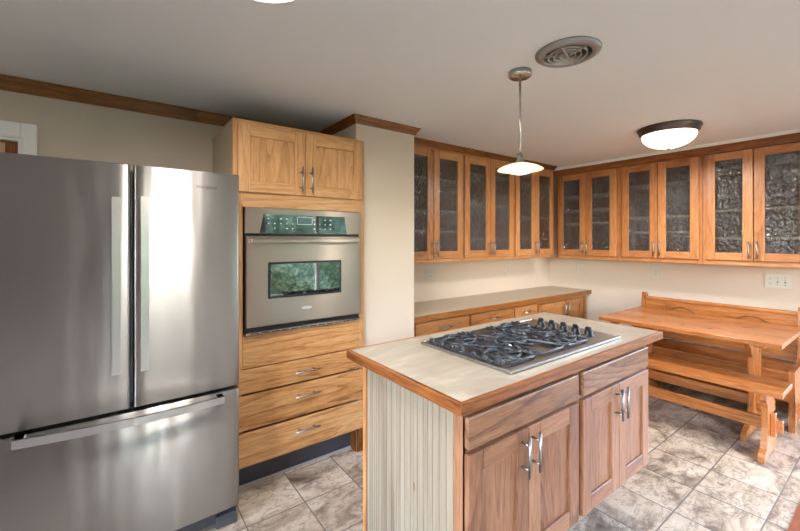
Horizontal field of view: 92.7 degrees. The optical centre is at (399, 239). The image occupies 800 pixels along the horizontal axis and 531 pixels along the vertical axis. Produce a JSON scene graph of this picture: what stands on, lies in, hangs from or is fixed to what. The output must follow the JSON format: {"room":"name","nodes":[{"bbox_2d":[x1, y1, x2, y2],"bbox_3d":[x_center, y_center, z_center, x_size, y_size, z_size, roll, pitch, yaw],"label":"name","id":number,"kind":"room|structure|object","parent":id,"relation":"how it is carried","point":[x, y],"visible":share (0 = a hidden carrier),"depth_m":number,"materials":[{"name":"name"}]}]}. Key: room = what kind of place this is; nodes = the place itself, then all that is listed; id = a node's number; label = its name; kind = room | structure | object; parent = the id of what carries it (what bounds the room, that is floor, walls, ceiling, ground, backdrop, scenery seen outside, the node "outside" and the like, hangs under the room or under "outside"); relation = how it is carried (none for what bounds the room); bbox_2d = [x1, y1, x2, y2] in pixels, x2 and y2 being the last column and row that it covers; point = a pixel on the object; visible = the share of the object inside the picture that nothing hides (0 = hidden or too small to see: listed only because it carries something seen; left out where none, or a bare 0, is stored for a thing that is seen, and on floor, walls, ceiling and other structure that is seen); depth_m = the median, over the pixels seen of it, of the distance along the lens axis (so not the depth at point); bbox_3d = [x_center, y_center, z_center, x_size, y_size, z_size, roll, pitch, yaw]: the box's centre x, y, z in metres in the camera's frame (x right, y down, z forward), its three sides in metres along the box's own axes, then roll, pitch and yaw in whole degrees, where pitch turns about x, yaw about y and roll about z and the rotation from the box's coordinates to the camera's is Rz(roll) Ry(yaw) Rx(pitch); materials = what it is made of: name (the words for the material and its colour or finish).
{"room":"kitchen","nodes":[
{"label":"kitchen","id":0,"kind":"room"},
{"bbox_2d":[0,90,548,301],"bbox_3d":[-0.613,0.297,3.119,6.530,2.286,0.140,0,0,-37],"label":"wall","id":1,"kind":"structure","parent":0,"point":[65,129],"depth_m":2.35,"materials":[{"name":"paint"}]},
{"bbox_2d":[0,120,36,154],"bbox_3d":[-2.343,0.413,1.797,0.939,2.054,0.122,0,0,-37],"label":"door","id":2,"kind":"structure","parent":1,"relation":"in","point":[11,132],"depth_m":2.00,"materials":[{"name":"white paint"}]},
{"bbox_2d":[0,74,320,132],"bbox_3d":[-1.895,-0.808,2.061,3.210,0.072,0.032,0,0,-37],"label":"trim","id":3,"kind":"structure","parent":1,"relation":"attached to","point":[7,83],"depth_m":2.21,"materials":[{"name":"brown wood"}]},
{"bbox_2d":[320,113,420,135],"bbox_3d":[-0.231,-0.821,2.935,0.581,0.050,0.530,0,0,-37],"label":"trim","id":4,"kind":"structure","parent":1,"relation":"attached to","point":[354,118],"depth_m":2.73,"materials":[{"name":"brown wood"}]},
{"bbox_2d":[425,268,433,279],"bbox_3d":[0.293,0.332,3.747,0.116,0.115,0.007,0,0,-37],"label":"wall outlet","id":5,"kind":"object","parent":1,"relation":"attached to","point":[429,272],"visible":1,"depth_m":3.74,"materials":[{"name":"grey plastic"}]},
{"bbox_2d":[414,144,462,262],"bbox_3d":[0.190,-0.304,3.415,0.738,0.998,0.416,0,0,-37],"label":"upper cabinet","id":6,"kind":"object","parent":1,"relation":"attached to","point":[438,173],"visible":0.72,"depth_m":3.39,"materials":[{"name":"brown wood"}]},
{"bbox_2d":[414,175,455,185],"bbox_3d":[0.168,-0.535,3.445,0.700,0.018,0.327,0,0,-37],"label":"shelf","id":7,"kind":"object","parent":6,"relation":"attached to","point":[417,178],"depth_m":3.49,"materials":[{"name":"beige wood"}]},
{"bbox_2d":[414,209,455,214],"bbox_3d":[0.168,-0.255,3.445,0.700,0.018,0.327,0,0,-37],"label":"shelf","id":8,"kind":"object","parent":6,"relation":"attached to","point":[423,210],"depth_m":3.48,"materials":[{"name":"beige wood"}]},
{"bbox_2d":[414,230,455,232],"bbox_3d":[0.168,-0.075,3.445,0.700,0.018,0.327,0,0,-37],"label":"shelf","id":9,"kind":"object","parent":6,"relation":"attached to","point":[420,231],"depth_m":3.39,"materials":[{"name":"beige"}]},
{"bbox_2d":[414,137,557,170],"bbox_3d":[0.789,-0.821,3.874,2.250,0.048,0.396,0,0,-37],"label":"trim","id":10,"kind":"structure","parent":6,"relation":"on","point":[419,141],"depth_m":3.55,"materials":[{"name":"brown wood"}]},
{"bbox_2d":[462,153,513,260],"bbox_3d":[0.787,-0.304,3.858,0.746,0.998,0.416,0,0,-37],"label":"upper cabinet","id":11,"kind":"object","parent":1,"relation":"attached to","point":[488,194],"visible":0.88,"depth_m":3.75,"materials":[{"name":"brown wood"}]},
{"bbox_2d":[470,173,507,183],"bbox_3d":[0.765,-0.630,3.888,0.708,0.018,0.327,0,0,-37],"label":"shelf","id":12,"kind":"object","parent":11,"relation":"attached to","point":[506,179],"depth_m":3.94,"materials":[{"name":"beige wood"}]},
{"bbox_2d":[470,203,507,208],"bbox_3d":[0.765,-0.345,3.888,0.708,0.018,0.327,0,0,-37],"label":"shelf","id":13,"kind":"object","parent":11,"relation":"attached to","point":[473,204],"depth_m":3.95,"materials":[{"name":"beige"}]},
{"bbox_2d":[506,264,509,273],"bbox_3d":[1.264,0.340,4.467,0.070,0.115,0.007,0,0,-37],"label":"wall outlet","id":14,"kind":"object","parent":1,"relation":"attached to","point":[507,265],"visible":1,"depth_m":4.46,"materials":[{"name":"grey plastic"}]},
{"bbox_2d":[513,169,552,258],"bbox_3d":[1.376,-0.304,4.294,0.716,0.998,0.416,0,0,-37],"label":"upper cabinet","id":15,"kind":"object","parent":1,"relation":"attached to","point":[533,192],"visible":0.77,"depth_m":4.18,"materials":[{"name":"brown wood"}]},
{"bbox_2d":[520,216,547,219],"bbox_3d":[1.354,-0.250,4.324,0.678,0.018,0.327,0,0,-37],"label":"shelf","id":16,"kind":"object","parent":15,"relation":"attached to","point":[521,216],"depth_m":4.32,"materials":[{"name":"beige glass"}]},
{"bbox_2d":[520,181,548,189],"bbox_3d":[1.354,-0.620,4.324,0.678,0.018,0.327,0,0,-37],"label":"shelf","id":17,"kind":"object","parent":15,"relation":"attached to","point":[547,185],"depth_m":4.36,"materials":[{"name":"beige"}]},
{"bbox_2d":[333,123,413,400],"bbox_3d":[-0.295,0.297,3.022,0.505,2.286,0.672,0,0,-37],"label":"wall column","id":18,"kind":"structure","parent":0,"point":[388,154],"depth_m":2.76,"materials":[{"name":"paint"}]},
{"bbox_2d":[0,0,799,167],"bbox_3d":[0.747,-0.896,1.201,6.630,0.100,6.040,0,0,-37],"label":"ceiling","id":19,"kind":"structure","parent":0,"point":[441,68],"depth_m":1.80,"materials":[{"name":"paint"}]},
{"bbox_2d":[256,0,292,2],"bbox_3d":[-0.407,-0.792,1.117,0.340,0.108,0.340,0,0,-37],"label":"ceiling lamp","id":20,"kind":"object","parent":19,"relation":"attached to","point":[266,1],"visible":1,"depth_m":1.23,"materials":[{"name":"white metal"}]},
{"bbox_2d":[497,67,543,174],"bbox_3d":[0.604,-0.589,1.922,0.222,0.515,0.222,0,0,-37],"label":"pendant lamp","id":21,"kind":"object","parent":19,"relation":"hanging from","point":[520,167],"visible":1,"depth_m":1.91,"materials":[{"name":"white glass"}]},
{"bbox_2d":[516,153,523,162],"bbox_3d":[0.604,-0.405,1.922,0.090,0.057,0.090,0,0,-37],"label":"socket","id":22,"kind":"object","parent":21,"relation":"attached to","point":[520,159],"depth_m":1.91,"materials":[{"name":"grey metal"}]},
{"bbox_2d":[535,36,601,67],"bbox_3d":[0.754,-0.835,1.719,0.276,0.020,0.276,0,0,-37],"label":"ceiling vent","id":23,"kind":"object","parent":19,"relation":"in","point":[570,51],"visible":1,"depth_m":1.69,"materials":[{"name":"silver metal"}]},
{"bbox_2d":[637,119,702,149],"bbox_3d":[2.027,-0.763,2.882,0.408,0.166,0.408,0,0,-37],"label":"ceiling lamp","id":24,"kind":"object","parent":19,"relation":"attached to","point":[668,135],"visible":1,"depth_m":2.76,"materials":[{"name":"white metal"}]},
{"bbox_2d":[197,380,799,530],"bbox_3d":[0.747,1.487,1.201,6.630,0.106,6.040,0,0,-37],"label":"floor","id":25,"kind":"structure","parent":0,"point":[698,474],"depth_m":2.21,"materials":[{"name":"tile"}]},
{"bbox_2d":[0,152,238,530],"bbox_3d":[-1.357,0.556,1.910,0.900,1.768,0.795,0,0,-37],"label":"refrigerator","id":26,"kind":"object","parent":25,"relation":"on","point":[119,287],"visible":1,"depth_m":1.61,"materials":[{"name":"grey metal"}]},
{"bbox_2d":[212,117,363,488],"bbox_3d":[-0.734,0.381,2.560,0.844,2.118,0.612,0,0,-37],"label":"tall cabinet","id":27,"kind":"object","parent":25,"relation":"on","point":[299,389],"visible":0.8,"depth_m":2.32,"materials":[{"name":"brown wood"}]},
{"bbox_2d":[243,207,360,335],"bbox_3d":[-0.698,0.175,2.525,0.746,0.719,0.558,0,0,-37],"label":"wall oven","id":28,"kind":"object","parent":27,"relation":"in","point":[301,268],"visible":0.99,"depth_m":2.30,"materials":[{"name":"silver metal"}]},
{"bbox_2d":[414,314,468,336],"bbox_3d":[0.209,1.040,3.330,0.628,0.800,0.576,0,0,-37],"label":"drawer","id":29,"kind":"object","parent":25,"relation":"on","point":[433,326],"visible":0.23,"depth_m":3.11,"materials":[{"name":"brown wood"}]},
{"bbox_2d":[414,286,590,322],"bbox_3d":[1.022,0.617,3.949,2.711,0.046,0.551,0,0,-37],"label":"countertop","id":30,"kind":"structure","parent":29,"relation":"on","point":[429,310],"depth_m":3.71,"materials":[{"name":"beige laminate"}]},
{"bbox_2d":[363,367,578,530],"bbox_3d":[0.311,0.996,1.654,0.694,0.889,0.672,0,0,-37],"label":"base cabinet","id":31,"kind":"object","parent":25,"relation":"on","point":[511,464],"visible":0.84,"depth_m":1.42,"materials":[{"name":"brown wood"}]},
{"bbox_2d":[347,312,662,416],"bbox_3d":[0.607,0.530,1.950,1.586,0.040,0.737,0,0,-37],"label":"countertop","id":32,"kind":"structure","parent":31,"relation":"on","point":[460,386],"depth_m":1.56,"materials":[{"name":"laminate"}]},
{"bbox_2d":[421,318,620,373],"bbox_3d":[0.627,0.481,1.930,0.914,0.056,0.535,0,0,-37],"label":"gas cooktop","id":33,"kind":"object","parent":32,"relation":"in","point":[513,347],"visible":1,"depth_m":1.80,"materials":[{"name":"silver metal"}]},
{"bbox_2d":[469,307,512,325],"bbox_3d":[0.709,1.040,3.700,0.612,0.800,0.576,0,0,-37],"label":"drawer","id":34,"kind":"object","parent":25,"relation":"on","point":[505,313],"visible":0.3,"depth_m":3.47,"materials":[{"name":"brown wood"}]},
{"bbox_2d":[513,303,536,317],"bbox_3d":[1.111,1.040,3.998,0.384,0.800,0.576,0,0,-37],"label":"drawer","id":35,"kind":"object","parent":25,"relation":"on","point":[522,310],"visible":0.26,"depth_m":3.78,"materials":[{"name":"brown wood"}]},
{"bbox_2d":[536,295,585,318],"bbox_3d":[1.669,1.040,4.412,1.002,0.800,0.576,0,0,-37],"label":"base cabinet","id":36,"kind":"object","parent":25,"relation":"on","point":[575,306],"visible":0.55,"depth_m":4.23,"materials":[{"name":"brown wood"}]},
{"bbox_2d":[576,345,647,516],"bbox_3d":[0.878,0.996,2.074,0.714,0.889,0.672,0,0,-37],"label":"base cabinet","id":37,"kind":"object","parent":25,"relation":"on","point":[612,399],"visible":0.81,"depth_m":1.79,"materials":[{"name":"brown wood"}]},
{"bbox_2d":[599,307,799,441],"bbox_3d":[2.483,1.064,3.220,0.845,0.752,1.183,0,0,-37],"label":"trestle table","id":38,"kind":"object","parent":25,"relation":"on","point":[755,336],"visible":0.76,"depth_m":3.05,"materials":[{"name":"brown wood"}]},
{"bbox_2d":[647,353,792,463],"bbox_3d":[2.174,1.208,2.979,0.358,0.464,1.203,0,0,-37],"label":"bench","id":39,"kind":"object","parent":25,"relation":"on","point":[768,389],"visible":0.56,"depth_m":2.69,"materials":[{"name":"brown wood"}]},
{"bbox_2d":[641,292,799,433],"bbox_3d":[2.767,0.994,3.448,0.463,0.893,1.180,0,0,-37],"label":"bench","id":40,"kind":"object","parent":25,"relation":"on","point":[777,369],"visible":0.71,"depth_m":3.31,"materials":[{"name":"brown wood"}]},
{"bbox_2d":[549,175,799,361],"bbox_3d":[3.548,0.297,2.904,0.100,2.286,5.240,0,0,-37],"label":"wall","id":41,"kind":"structure","parent":0,"point":[614,285],"depth_m":3.91,"materials":[{"name":"paint"}]},
{"bbox_2d":[577,263,582,272],"bbox_3d":[2.192,0.340,4.643,0.007,0.115,0.070,0,0,-37],"label":"wall outlet","id":42,"kind":"object","parent":41,"relation":"attached to","point":[579,265],"visible":1,"depth_m":4.64,"materials":[{"name":"grey plastic"}]},
{"bbox_2d":[557,168,619,260],"bbox_3d":[2.183,-0.271,4.344,0.375,0.971,0.713,0,0,-37],"label":"upper cabinet","id":43,"kind":"object","parent":41,"relation":"attached to","point":[588,203],"visible":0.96,"depth_m":4.31,"materials":[{"name":"orange wood"}]},
{"bbox_2d":[564,192,608,199],"bbox_3d":[2.213,-0.502,4.366,0.287,0.018,0.675,0,0,-37],"label":"shelf","id":44,"kind":"object","parent":43,"relation":"attached to","point":[606,196],"depth_m":4.41,"materials":[{"name":"beige"}]},
{"bbox_2d":[564,207,608,212],"bbox_3d":[2.213,-0.340,4.366,0.287,0.018,0.675,0,0,-37],"label":"shelf","id":45,"kind":"object","parent":43,"relation":"attached to","point":[604,209],"depth_m":4.43,"materials":[{"name":"beige wood"}]},
{"bbox_2d":[564,221,608,224],"bbox_3d":[2.213,-0.190,4.366,0.287,0.018,0.675,0,0,-37],"label":"shelf","id":46,"kind":"object","parent":43,"relation":"attached to","point":[565,222],"depth_m":4.44,"materials":[{"name":"beige glass"}]},
{"bbox_2d":[553,129,799,176],"bbox_3d":[2.595,-0.799,3.799,0.365,0.094,2.173,0,0,-37],"label":"trim","id":47,"kind":"structure","parent":43,"relation":"on","point":[790,136],"depth_m":3.46,"materials":[{"name":"brown wood"}]},
{"bbox_2d":[652,266,659,277],"bbox_3d":[2.675,0.336,3.991,0.007,0.115,0.070,0,0,-37],"label":"wall outlet","id":48,"kind":"object","parent":41,"relation":"attached to","point":[655,270],"visible":1,"depth_m":3.98,"materials":[{"name":"grey plastic"}]},
{"bbox_2d":[620,156,702,263],"bbox_3d":[2.605,-0.271,3.775,0.375,0.971,0.699,0,0,-37],"label":"upper cabinet","id":49,"kind":"object","parent":41,"relation":"attached to","point":[661,203],"visible":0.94,"depth_m":3.77,"materials":[{"name":"orange wood"}]},
{"bbox_2d":[629,180,689,190],"bbox_3d":[2.634,-0.544,3.797,0.287,0.018,0.661,0,0,-37],"label":"shelf","id":50,"kind":"object","parent":49,"relation":"attached to","point":[686,183],"depth_m":3.81,"materials":[{"name":"beige"}]},
{"bbox_2d":[629,215,689,219],"bbox_3d":[2.634,-0.224,3.797,0.287,0.018,0.661,0,0,-37],"label":"shelf","id":51,"kind":"object","parent":49,"relation":"attached to","point":[668,217],"depth_m":3.82,"materials":[{"name":"beige wood"}]},
{"bbox_2d":[629,231,689,233],"bbox_3d":[2.634,-0.076,3.797,0.287,0.018,0.661,0,0,-37],"label":"shelf","id":52,"kind":"object","parent":49,"relation":"attached to","point":[632,232],"depth_m":3.81,"materials":[{"name":"beige glass"}]},
{"bbox_2d":[655,370,788,411],"bbox_3d":[2.854,1.395,3.747,0.012,0.090,1.940,0,0,-37],"label":"baseboard","id":53,"kind":"structure","parent":41,"relation":"attached to","point":[779,404],"depth_m":3.25,"materials":[{"name":"brown wood"}]},
{"bbox_2d":[703,142,799,267],"bbox_3d":[3.022,-0.271,3.212,0.375,0.971,0.699,0,0,-37],"label":"upper cabinet","id":54,"kind":"object","parent":41,"relation":"attached to","point":[751,197],"visible":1,"depth_m":3.23,"materials":[{"name":"orange wood"}]},
{"bbox_2d":[715,160,799,175],"bbox_3d":[3.052,-0.610,3.234,0.287,0.018,0.661,0,0,-37],"label":"shelf","id":55,"kind":"object","parent":54,"relation":"attached to","point":[794,165],"depth_m":3.21,"materials":[{"name":"beige wood"}]},
{"bbox_2d":[715,206,799,213],"bbox_3d":[3.052,-0.256,3.234,0.287,0.018,0.661,0,0,-37],"label":"shelf","id":56,"kind":"object","parent":54,"relation":"attached to","point":[768,210],"depth_m":3.24,"materials":[{"name":"beige"}]},
{"bbox_2d":[715,237,799,238],"bbox_3d":[3.052,-0.016,3.234,0.287,0.018,0.661,0,0,-37],"label":"shelf","id":57,"kind":"object","parent":54,"relation":"attached to","point":[715,237],"depth_m":3.09,"materials":[{"name":"beige glass"}]},
{"bbox_2d":[765,274,790,288],"bbox_3d":[3.217,0.353,3.253,0.016,0.115,0.162,0,0,-37],"label":"wall outlet","id":58,"kind":"object","parent":41,"relation":"attached to","point":[771,280],"visible":1,"depth_m":3.25,"materials":[{"name":"white plastic"}]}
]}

